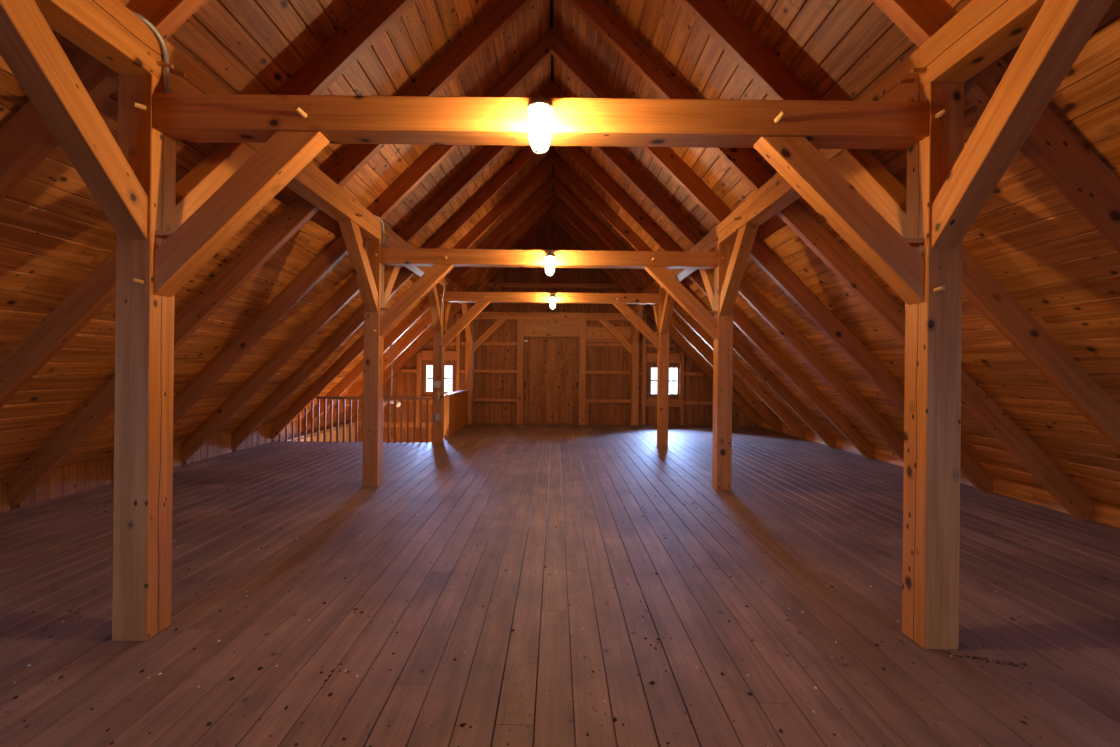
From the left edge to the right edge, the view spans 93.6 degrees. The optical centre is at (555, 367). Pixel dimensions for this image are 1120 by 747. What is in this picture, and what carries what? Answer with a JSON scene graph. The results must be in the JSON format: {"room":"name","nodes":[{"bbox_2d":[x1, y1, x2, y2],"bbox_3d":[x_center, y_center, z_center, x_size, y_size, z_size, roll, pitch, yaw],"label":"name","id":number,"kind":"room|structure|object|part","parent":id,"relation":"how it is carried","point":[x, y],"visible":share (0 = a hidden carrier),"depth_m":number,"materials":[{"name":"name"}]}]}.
{"room":"farm building","nodes":[
{"label":"farm building","id":0,"kind":"room"},
{"bbox_2d":[0,410,345,511],"bbox_3d":[-5.181,1.192,6.175,0.018,0.308,13.586,1,0,0],"label":"wall","id":1,"kind":"structure","parent":0,"point":[67,480],"depth_m":5.92,"materials":[{"name":"brown wood"}]},
{"bbox_2d":[288,422,354,441],"bbox_3d":[-5.026,2.549,11.447,0.020,2.398,3.494,1,0,0],"label":"wall","id":2,"kind":"structure","parent":0,"point":[347,426],"depth_m":11.90,"materials":[{"name":"brown wood"}]},
{"bbox_2d":[347,219,755,442],"bbox_3d":[-0.088,-0.091,13.066,10.700,7.780,0.211,1,0,0],"label":"wall","id":3,"kind":"structure","parent":0,"point":[604,384],"depth_m":13.12,"materials":[{"name":"brown wood"}]},
{"bbox_2d":[424,363,454,392],"bbox_3d":[-2.902,0.260,13.139,0.740,0.740,0.062,1,0,0],"label":"window","id":4,"kind":"structure","parent":3,"relation":"in","point":[426,364],"depth_m":13.11,"materials":[{"name":"white wood"}]},
{"bbox_2d":[523,338,578,424],"bbox_3d":[-0.121,0.374,13.112,1.374,2.230,0.084,1,0,0],"label":"door","id":5,"kind":"structure","parent":3,"relation":"in","point":[551,365],"depth_m":13.09,"materials":[{"name":"brown wood"}]},
{"bbox_2d":[649,366,678,395],"bbox_3d":[2.698,0.318,13.139,0.740,0.740,0.062,1,0,0],"label":"window","id":6,"kind":"structure","parent":3,"relation":"in","point":[650,367],"depth_m":13.11,"materials":[{"name":"white wood"}]},
{"bbox_2d":[0,422,1119,746],"bbox_3d":[-0.087,1.424,6.250,11.234,0.050,13.740,1,0,0],"label":"floor","id":7,"kind":"structure","parent":0,"point":[1067,693],"depth_m":3.03,"materials":[{"name":"brown wood"}]},
{"bbox_2d":[0,0,205,201],"bbox_3d":[-2.764,-1.317,2.745,5.375,5.375,0.090,1,0,0],"label":"rafter","id":8,"kind":"object","parent":7,"relation":"on","point":[26,140],"visible":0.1,"depth_m":2.70,"materials":[{"name":"brown wood"}]},
{"bbox_2d":[112,74,176,640],"bbox_3d":[-2.081,-0.052,2.707,0.285,2.860,0.236,1,0,0],"label":"timber post","id":9,"kind":"object","parent":7,"relation":"on","point":[144,322],"visible":0.88,"depth_m":2.65,"materials":[{"name":"brown wood"}]},
{"bbox_2d":[0,0,147,239],"bbox_3d":[-2.116,-1.063,2.230,0.133,0.836,0.837,1,0,0],"label":"knee brace","id":10,"kind":"object","parent":9,"relation":"attached to","point":[29,47],"visible":1,"depth_m":2.25,"materials":[{"name":"brown wood"}]},
{"bbox_2d":[34,0,173,82],"bbox_3d":[-2.082,-1.597,1.059,0.250,0.230,3.354,1,0,0],"label":"timber purlin","id":11,"kind":"object","parent":9,"relation":"on","point":[108,31],"visible":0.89,"depth_m":2.43,"materials":[{"name":"brown wood"}]},
{"bbox_2d":[175,142,255,230],"bbox_3d":[-2.116,-1.063,3.245,0.133,0.836,0.837,1,0,0],"label":"knee brace","id":12,"kind":"object","parent":9,"relation":"attached to","point":[212,172],"visible":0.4,"depth_m":3.14,"materials":[{"name":"brown wood"}]},
{"bbox_2d":[154,131,329,296],"bbox_3d":[-1.622,-0.788,2.735,0.836,0.836,0.125,1,0,0],"label":"knee brace","id":13,"kind":"object","parent":9,"relation":"attached to","point":[285,154],"visible":1,"depth_m":2.67,"materials":[{"name":"brown wood"}]},
{"bbox_2d":[153,93,928,149],"bbox_3d":[-0.076,-1.278,2.705,3.918,0.175,0.237,1,0,0],"label":"tie beam","id":14,"kind":"structure","parent":9,"relation":"attached to","point":[229,118],"depth_m":2.65,"materials":[{"name":"brown wood"}]},
{"bbox_2d":[132,11,170,93],"bbox_3d":[-1.127,-1.552,2.735,2.002,0.352,0.216,1,0,-7],"label":"conduit","id":15,"kind":"object","parent":14,"relation":"attached to","point":[148,23],"visible":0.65,"depth_m":2.71,"materials":[{"name":"grey metal"}]},
{"bbox_2d":[527,95,553,153],"bbox_3d":[-0.076,-1.196,2.575,0.130,0.299,0.149,1,0,0],"label":"wall lamp","id":16,"kind":"object","parent":14,"relation":"attached to","point":[540,106],"visible":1,"depth_m":2.55,"materials":[{"name":"metal"}]},
{"bbox_3d":[-0.077,-1.167,2.565,0.036,0.058,0.036,1,0,0],"label":"bulb","id":17,"kind":"part","parent":16,"relation":"part of","materials":[{"name":"white glass"}]},
{"bbox_2d":[0,0,416,408],"bbox_3d":[-2.764,-1.317,3.888,5.375,5.375,0.090,1,0,0],"label":"rafter","id":18,"kind":"object","parent":7,"relation":"on","point":[375,17],"visible":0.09,"depth_m":3.84,"materials":[{"name":"brown wood"}]},
{"bbox_2d":[10,0,532,508],"bbox_3d":[-2.764,-1.317,5.032,5.375,5.375,0.090,1,0,0],"label":"rafter","id":19,"kind":"object","parent":7,"relation":"on","point":[502,13],"visible":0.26,"depth_m":4.99,"materials":[{"name":"brown wood"}]},
{"bbox_2d":[112,27,551,481],"bbox_3d":[-2.764,-1.317,6.175,5.375,5.375,0.090,1,0,0],"label":"rafter","id":20,"kind":"object","parent":7,"relation":"on","point":[540,51],"visible":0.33,"depth_m":6.13,"materials":[{"name":"brown wood"}]},
{"bbox_2d":[272,396,432,442],"bbox_3d":[-3.699,0.941,9.598,2.926,0.839,0.070,1,0,0],"label":"stair railing","id":21,"kind":"object","parent":7,"relation":"on","point":[331,398],"visible":0.89,"depth_m":9.58,"materials":[{"name":"brown wood"}]},
{"bbox_3d":[-3.291,0.551,9.598,2.118,0.050,0.070,1,0,0],"label":"rail","id":22,"kind":"part","parent":21,"relation":"part of","materials":[{"name":"brown wood"}]},
{"bbox_2d":[181,81,551,463],"bbox_3d":[-2.764,-1.317,7.318,5.375,5.375,0.090,1,0,0],"label":"rafter","id":23,"kind":"object","parent":7,"relation":"on","point":[474,167],"visible":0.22,"depth_m":7.27,"materials":[{"name":"brown wood"}]},
{"bbox_2d":[362,240,388,486],"bbox_3d":[-2.081,-0.052,6.137,0.285,2.860,0.236,1,0,0],"label":"timber post","id":24,"kind":"object","parent":7,"relation":"on","point":[373,342],"visible":0.88,"depth_m":6.08,"materials":[{"name":"brown wood"}]},
{"bbox_2d":[165,40,387,240],"bbox_3d":[-2.082,-1.597,4.452,0.251,0.230,3.428,1,0,0],"label":"timber purlin","id":25,"kind":"object","parent":24,"relation":"on","point":[313,185],"visible":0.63,"depth_m":4.45,"materials":[{"name":"brown wood"}]},
{"bbox_2d":[338,219,377,311],"bbox_3d":[-2.116,-1.063,5.660,0.133,0.836,0.837,1,0,0],"label":"knee brace","id":26,"kind":"object","parent":24,"relation":"attached to","point":[350,231],"visible":1,"depth_m":5.63,"materials":[{"name":"brown wood"}]},
{"bbox_2d":[384,266,400,307],"bbox_3d":[-2.116,-1.063,6.675,0.133,0.836,0.837,1,0,0],"label":"knee brace","id":27,"kind":"object","parent":24,"relation":"attached to","point":[390,272],"visible":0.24,"depth_m":6.56,"materials":[{"name":"brown wood"}]},
{"bbox_2d":[380,264,453,335],"bbox_3d":[-1.622,-0.788,6.165,0.836,0.836,0.125,1,0,0],"label":"knee brace","id":28,"kind":"object","parent":24,"relation":"attached to","point":[435,273],"visible":1,"depth_m":6.10,"materials":[{"name":"brown wood"}]},
{"bbox_2d":[380,248,718,268],"bbox_3d":[-0.076,-1.278,6.135,3.918,0.175,0.236,1,0,0],"label":"tie beam","id":29,"kind":"structure","parent":24,"relation":"attached to","point":[388,256],"depth_m":6.08,"materials":[{"name":"brown wood"}]},
{"bbox_2d":[374,215,528,249],"bbox_3d":[-1.127,-1.552,6.165,2.002,0.352,0.216,1,0,-7],"label":"conduit","id":30,"kind":"object","parent":29,"relation":"attached to","point":[380,220],"visible":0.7,"depth_m":6.15,"materials":[{"name":"metal"}]},
{"bbox_2d":[544,251,555,275],"bbox_3d":[-0.067,-1.196,6.005,0.130,0.299,0.149,1,0,0],"label":"wall lamp","id":31,"kind":"object","parent":29,"relation":"attached to","point":[549,255],"visible":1,"depth_m":5.97,"materials":[{"name":"metal"}]},
{"bbox_2d":[232,146,543,450],"bbox_3d":[-2.764,-1.317,8.462,5.375,5.375,0.090,1,0,0],"label":"rafter","id":32,"kind":"object","parent":7,"relation":"on","point":[526,154],"visible":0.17,"depth_m":8.42,"materials":[{"name":"brown wood"}]},
{"bbox_2d":[271,150,552,440],"bbox_3d":[-2.764,-1.317,9.605,5.375,5.375,0.090,1,0,0],"label":"rafter","id":33,"kind":"object","parent":7,"relation":"on","point":[541,168],"visible":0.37,"depth_m":9.56,"materials":[{"name":"brown wood"}]},
{"bbox_2d":[301,173,552,433],"bbox_3d":[-2.764,-1.317,10.748,5.375,5.375,0.090,1,0,0],"label":"rafter","id":34,"kind":"object","parent":7,"relation":"on","point":[546,186],"visible":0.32,"depth_m":10.70,"materials":[{"name":"brown wood"}]},
{"bbox_2d":[384,344,400,406],"bbox_3d":[-3.351,0.157,10.713,0.420,1.275,0.180,1,0,0],"label":"light","id":35,"kind":"object","parent":34,"relation":"hanging from","point":[398,404],"visible":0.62,"depth_m":10.73,"materials":[{"name":"metal"}]},
{"bbox_2d":[326,192,553,426],"bbox_3d":[-2.764,-1.317,11.892,5.375,5.375,0.090,1,0,0],"label":"rafter","id":36,"kind":"object","parent":7,"relation":"on","point":[548,202],"visible":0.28,"depth_m":11.85,"materials":[{"name":"brown wood"}]},
{"bbox_2d":[432,286,447,443],"bbox_3d":[-2.081,-0.052,9.567,0.284,2.860,0.236,1,0,0],"label":"timber post","id":37,"kind":"object","parent":7,"relation":"on","point":[437,426],"visible":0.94,"depth_m":9.51,"materials":[{"name":"brown wood"}]},
{"bbox_2d":[383,223,447,285],"bbox_3d":[-2.082,-1.597,7.883,0.251,0.230,3.428,1,0,0],"label":"timber purlin","id":38,"kind":"object","parent":37,"relation":"on","point":[392,240],"visible":0.36,"depth_m":6.88,"materials":[{"name":"brown wood"}]},
{"bbox_2d":[427,285,441,331],"bbox_3d":[-2.116,-1.063,9.090,0.133,0.836,0.837,1,0,0],"label":"knee brace","id":39,"kind":"object","parent":37,"relation":"attached to","point":[432,295],"visible":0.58,"depth_m":9.16,"materials":[{"name":"brown wood"}]},
{"bbox_2d":[434,381,440,387],"bbox_3d":[-2.132,0.295,9.476,0.123,0.118,0.067,1,0,0],"label":"switch box","id":40,"kind":"object","parent":37,"relation":"attached to","point":[437,384],"visible":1,"depth_m":9.46,"materials":[{"name":"grey metal"}]},
{"bbox_2d":[435,414,439,420],"bbox_3d":[-2.128,0.888,9.476,0.073,0.128,0.067,1,0,0],"label":"outlet box","id":41,"kind":"object","parent":37,"relation":"attached to","point":[437,416],"visible":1,"depth_m":9.46,"materials":[{"name":"grey metal"}]},
{"bbox_2d":[440,278,445,380],"bbox_3d":[-2.037,-0.692,9.497,0.093,1.861,0.023,1,0,0],"label":"conduit","id":42,"kind":"object","parent":37,"relation":"attached to","point":[445,278],"visible":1,"depth_m":9.49,"materials":[{"name":"metal"}]},
{"bbox_2d":[445,302,450,327],"bbox_3d":[-2.116,-1.063,10.105,0.133,0.836,0.837,1,0,0],"label":"knee brace","id":43,"kind":"object","parent":37,"relation":"attached to","point":[447,304],"visible":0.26,"depth_m":9.96,"materials":[{"name":"brown wood"}]},
{"bbox_2d":[443,302,489,347],"bbox_3d":[-1.622,-0.788,9.595,0.836,0.836,0.125,1,0,0],"label":"knee brace","id":44,"kind":"object","parent":37,"relation":"attached to","point":[478,307],"visible":1,"depth_m":9.53,"materials":[{"name":"brown wood"}]},
{"bbox_2d":[443,291,659,303],"bbox_3d":[-0.076,-1.278,9.565,3.918,0.175,0.237,1,0,0],"label":"tie beam","id":45,"kind":"structure","parent":37,"relation":"attached to","point":[449,296],"depth_m":9.51,"materials":[{"name":"brown wood"}]},
{"bbox_2d":[549,293,555,309],"bbox_3d":[-0.057,-1.196,9.434,0.130,0.299,0.149,1,0,0],"label":"wall lamp","id":46,"kind":"object","parent":45,"relation":"attached to","point":[552,295],"visible":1,"depth_m":9.40,"materials":[{"name":"glass"}]},
{"bbox_2d":[346,207,553,421],"bbox_3d":[-2.764,-1.317,13.040,5.375,5.375,0.150,1,0,0],"label":"rafter","id":47,"kind":"object","parent":7,"relation":"on","point":[533,232],"visible":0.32,"depth_m":12.96,"materials":[{"name":"brown wood"}]},
{"bbox_2d":[444,389,468,435],"bbox_3d":[-2.214,0.952,11.795,0.170,0.850,2.270,1,0,0],"label":"wall","id":48,"kind":"structure","parent":7,"relation":"on","point":[455,403],"depth_m":11.32,"materials":[{"name":"brown wood"}]},
{"bbox_3d":[-2.229,0.962,10.730,0.140,0.830,0.140,1,0,0],"label":"newel post","id":49,"kind":"part","parent":48,"relation":"part of","materials":[{"name":"brown wood"}]},
{"bbox_3d":[-2.189,0.967,11.854,0.060,0.820,2.097,1,0,0],"label":"panel","id":50,"kind":"part","parent":48,"relation":"part of","materials":[{"name":"brown wood"}]},
{"bbox_2d":[465,308,472,423],"bbox_3d":[-2.136,-0.052,13.027,0.175,2.860,0.175,1,0,0],"label":"timber post","id":51,"kind":"object","parent":7,"relation":"on","point":[469,345],"visible":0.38,"depth_m":12.94,"materials":[{"name":"brown wood"}]},
{"bbox_2d":[444,275,473,307],"bbox_3d":[-2.082,-1.597,11.358,0.250,0.230,3.518,1,0,0],"label":"timber purlin","id":52,"kind":"object","parent":51,"relation":"on","point":[451,286],"visible":0.47,"depth_m":10.45,"materials":[{"name":"brown wood"}]},
{"bbox_2d":[461,304,471,341],"bbox_3d":[-2.116,-1.063,12.520,0.133,0.836,0.837,1,0,0],"label":"knee brace","id":53,"kind":"object","parent":51,"relation":"attached to","point":[465,307],"visible":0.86,"depth_m":12.64,"materials":[{"name":"brown wood"}]},
{"bbox_2d":[472,319,473,423],"bbox_3d":[-2.032,-0.042,12.925,0.026,2.838,0.026,1,0,0],"label":"conduit","id":54,"kind":"object","parent":51,"relation":"attached to","point":[473,319],"visible":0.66,"depth_m":12.91,"materials":[{"name":"metal"}]},
{"bbox_2d":[474,319,506,351],"bbox_3d":[-1.622,-0.788,13.024,0.836,0.836,0.125,1,0,0],"label":"knee brace","id":55,"kind":"object","parent":51,"relation":"attached to","point":[499,322],"visible":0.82,"depth_m":12.96,"materials":[{"name":"brown wood"}]},
{"bbox_2d":[474,312,628,320],"bbox_3d":[-0.076,-1.278,13.027,3.918,0.175,0.171,1,0,0],"label":"tie beam","id":56,"kind":"structure","parent":51,"relation":"attached to","point":[482,315],"depth_m":12.94,"materials":[{"name":"brown wood"}]},
{"bbox_2d":[0,436,1118,746],"bbox_3d":[0.237,1.400,6.306,11.981,0.005,9.438,1,0,0],"label":"debris","id":57,"kind":"object","parent":7,"relation":"on","point":[747,606],"visible":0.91,"depth_m":2.54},
{"bbox_2d":[630,309,638,425],"bbox_3d":[1.959,-0.009,13.027,0.175,2.860,0.175,1,0,0],"label":"timber post","id":58,"kind":"object","parent":7,"relation":"on","point":[634,405],"visible":0.72,"depth_m":12.94,"materials":[{"name":"brown wood"}]},
{"bbox_2d":[598,320,631,354],"bbox_3d":[1.460,-0.756,13.024,0.836,0.836,0.125,1,0,0],"label":"knee brace","id":59,"kind":"object","parent":58,"relation":"attached to","point":[605,323],"visible":1,"depth_m":12.96,"materials":[{"name":"brown wood"}]},
{"bbox_2d":[633,305,643,343],"bbox_3d":[1.960,-1.020,12.520,0.133,0.836,0.837,1,0,0],"label":"knee brace","id":60,"kind":"object","parent":58,"relation":"attached to","point":[639,311],"visible":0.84,"depth_m":12.64,"materials":[{"name":"brown wood"}]},
{"bbox_2d":[631,280,658,309],"bbox_3d":[1.937,-1.555,11.358,0.251,0.230,3.518,1,0,0],"label":"timber purlin","id":61,"kind":"object","parent":58,"relation":"on","point":[652,288],"visible":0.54,"depth_m":10.40,"materials":[{"name":"brown wood"}]},
{"bbox_2d":[554,207,762,426],"bbox_3d":[2.613,-1.261,13.040,5.375,5.375,0.150,1,0,0],"label":"rafter","id":62,"kind":"object","parent":7,"relation":"on","point":[559,218],"visible":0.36,"depth_m":12.96,"materials":[{"name":"brown wood"}]},
{"bbox_2d":[654,288,668,446],"bbox_3d":[1.904,-0.010,9.567,0.285,2.860,0.236,1,0,0],"label":"timber post","id":63,"kind":"object","parent":7,"relation":"on","point":[663,352],"visible":0.91,"depth_m":9.51,"materials":[{"name":"brown wood"}]},
{"bbox_2d":[613,303,658,349],"bbox_3d":[1.460,-0.756,9.595,0.836,0.836,0.125,1,0,0],"label":"knee brace","id":64,"kind":"object","parent":63,"relation":"attached to","point":[623,308],"visible":1,"depth_m":9.53,"materials":[{"name":"brown wood"}]},
{"bbox_2d":[652,304,657,330],"bbox_3d":[1.960,-1.020,10.105,0.133,0.836,0.837,1,0,0],"label":"knee brace","id":65,"kind":"object","parent":63,"relation":"attached to","point":[655,306],"visible":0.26,"depth_m":9.99,"materials":[{"name":"brown wood"}]},
{"bbox_2d":[660,291,674,334],"bbox_3d":[1.960,-1.020,9.090,0.133,0.836,0.837,1,0,0],"label":"knee brace","id":66,"kind":"object","parent":63,"relation":"attached to","point":[669,301],"visible":0.64,"depth_m":9.19,"materials":[{"name":"brown wood"}]},
{"bbox_2d":[656,226,716,288],"bbox_3d":[1.937,-1.555,7.883,0.251,0.230,3.428,1,0,0],"label":"timber purlin","id":67,"kind":"object","parent":63,"relation":"on","point":[706,244],"visible":0.43,"depth_m":6.86,"materials":[{"name":"brown wood"}]},
{"bbox_2d":[554,192,781,431],"bbox_3d":[2.613,-1.261,11.892,5.375,5.375,0.090,1,0,0],"label":"rafter","id":68,"kind":"object","parent":7,"relation":"on","point":[559,203],"visible":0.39,"depth_m":11.85,"materials":[{"name":"brown wood"}]},
{"bbox_2d":[553,174,805,438],"bbox_3d":[2.613,-1.261,10.748,5.375,5.375,0.090,1,0,0],"label":"rafter","id":69,"kind":"object","parent":7,"relation":"on","point":[570,197],"visible":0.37,"depth_m":10.70,"materials":[{"name":"brown wood"}]},
{"bbox_2d":[553,149,835,447],"bbox_3d":[2.613,-1.261,9.605,5.375,5.375,0.090,1,0,0],"label":"rafter","id":70,"kind":"object","parent":7,"relation":"on","point":[577,182],"visible":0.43,"depth_m":9.56,"materials":[{"name":"brown wood"}]},
{"bbox_2d":[561,146,873,458],"bbox_3d":[2.613,-1.261,8.462,5.375,5.375,0.090,1,0,0],"label":"rafter","id":71,"kind":"object","parent":7,"relation":"on","point":[576,153],"visible":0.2,"depth_m":8.42,"materials":[{"name":"brown wood"}]},
{"bbox_2d":[708,243,733,490],"bbox_3d":[1.903,-0.010,6.137,0.286,2.860,0.236,1,0,0],"label":"timber post","id":72,"kind":"object","parent":7,"relation":"on","point":[723,345],"visible":0.91,"depth_m":6.08,"materials":[{"name":"brown wood"}]},
{"bbox_2d":[644,267,716,339],"bbox_3d":[1.460,-0.756,6.165,0.836,0.836,0.125,1,0,0],"label":"knee brace","id":73,"kind":"object","parent":72,"relation":"attached to","point":[678,292],"visible":1,"depth_m":6.10,"materials":[{"name":"brown wood"}]},
{"bbox_2d":[699,269,713,310],"bbox_3d":[1.960,-1.020,6.675,0.133,0.836,0.837,1,0,0],"label":"knee brace","id":74,"kind":"object","parent":72,"relation":"attached to","point":[707,275],"visible":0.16,"depth_m":6.56,"materials":[{"name":"brown wood"}]},
{"bbox_2d":[719,224,758,315],"bbox_3d":[1.960,-1.020,5.660,0.133,0.836,0.837,1,0,0],"label":"knee brace","id":75,"kind":"object","parent":72,"relation":"attached to","point":[746,235],"visible":1,"depth_m":5.63,"materials":[{"name":"brown wood"}]},
{"bbox_2d":[711,48,918,244],"bbox_3d":[1.937,-1.555,4.452,0.251,0.230,3.428,1,0,0],"label":"timber purlin","id":76,"kind":"object","parent":72,"relation":"on","point":[776,194],"visible":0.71,"depth_m":4.48,"materials":[{"name":"brown wood"}]},
{"bbox_2d":[552,81,903,461],"bbox_3d":[2.613,-1.261,7.318,5.375,5.375,0.090,1,0,0],"label":"rafter","id":77,"kind":"object","parent":7,"relation":"on","point":[625,166],"visible":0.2,"depth_m":7.27,"materials":[{"name":"brown wood"}]},
{"bbox_2d":[552,27,992,492],"bbox_3d":[2.613,-1.261,6.175,5.375,5.375,0.090,1,0,0],"label":"rafter","id":78,"kind":"object","parent":7,"relation":"on","point":[562,51],"visible":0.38,"depth_m":6.13,"materials":[{"name":"brown wood"}]},
{"bbox_2d":[567,0,1093,520],"bbox_3d":[2.613,-1.261,5.032,5.375,5.375,0.090,1,0,0],"label":"rafter","id":79,"kind":"object","parent":7,"relation":"on","point":[597,13],"visible":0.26,"depth_m":4.99,"materials":[{"name":"brown wood"}]},
{"bbox_2d":[676,0,1119,453],"bbox_3d":[2.613,-1.261,3.888,5.375,5.375,0.090,1,0,0],"label":"rafter","id":80,"kind":"object","parent":7,"relation":"on","point":[715,17],"visible":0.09,"depth_m":3.84,"materials":[{"name":"brown wood"}]},
{"bbox_2d":[902,83,963,649],"bbox_3d":[1.903,-0.010,2.707,0.285,2.860,0.236,1,0,0],"label":"timber post","id":81,"kind":"object","parent":7,"relation":"on","point":[933,327],"visible":0.86,"depth_m":2.65,"materials":[{"name":"brown wood"}]},
{"bbox_2d":[753,136,924,304],"bbox_3d":[1.460,-0.756,2.735,0.836,0.836,0.125,1,0,0],"label":"knee brace","id":82,"kind":"object","parent":81,"relation":"attached to","point":[795,159],"visible":1,"depth_m":2.67,"materials":[{"name":"brown wood"}]},
{"bbox_2d":[829,149,906,237],"bbox_3d":[1.960,-1.020,3.245,0.133,0.836,0.837,1,0,0],"label":"knee brace","id":83,"kind":"object","parent":81,"relation":"attached to","point":[858,167],"visible":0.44,"depth_m":3.16,"materials":[{"name":"brown wood"}]},
{"bbox_2d":[910,0,1044,90],"bbox_3d":[1.937,-1.555,1.059,0.250,0.230,3.354,1,0,0],"label":"timber purlin","id":84,"kind":"object","parent":81,"relation":"on","point":[982,32],"visible":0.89,"depth_m":2.41,"materials":[{"name":"brown wood"}]},
{"bbox_2d":[932,0,1112,247],"bbox_3d":[1.960,-1.020,2.230,0.133,0.836,0.837,1,0,0],"label":"knee brace","id":85,"kind":"object","parent":81,"relation":"attached to","point":[1061,29],"visible":1,"depth_m":2.21,"materials":[{"name":"brown wood"}]},
{"bbox_2d":[872,0,1119,252],"bbox_3d":[2.613,-1.261,2.745,5.375,5.375,0.090,1,0,0],"label":"rafter","id":86,"kind":"object","parent":7,"relation":"on","point":[1051,146],"visible":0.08,"depth_m":2.70,"materials":[{"name":"brown wood"}]},
{"bbox_2d":[0,0,1119,508],"bbox_3d":[-0.076,-1.275,6.250,11.020,5.571,13.940,1,0,0],"label":"ceiling","id":87,"kind":"structure","parent":0,"point":[1027,235],"depth_m":4.51,"materials":[{"name":"brown wood"}]},
{"bbox_2d":[763,420,1119,528],"bbox_3d":[5.106,1.363,6.175,0.018,0.178,13.588,1,0,0],"label":"wall","id":88,"kind":"structure","parent":0,"point":[1103,514],"depth_m":5.83,"materials":[{"name":"brown wood"}]},
{"bbox_3d":[-3.636,2.577,11.437,2.760,2.370,3.514,1,0,0],"label":"wall","id":89,"kind":"structure","parent":0,"visible":0},
{"bbox_2d":[355,421,431,427],"bbox_3d":[-3.634,1.412,13.097,2.740,0.140,0.044,1,0,0],"label":"trim","id":90,"kind":"structure","parent":89,"relation":"attached to","point":[359,422],"depth_m":13.08,"materials":[{"name":"brown wood"}]}
]}

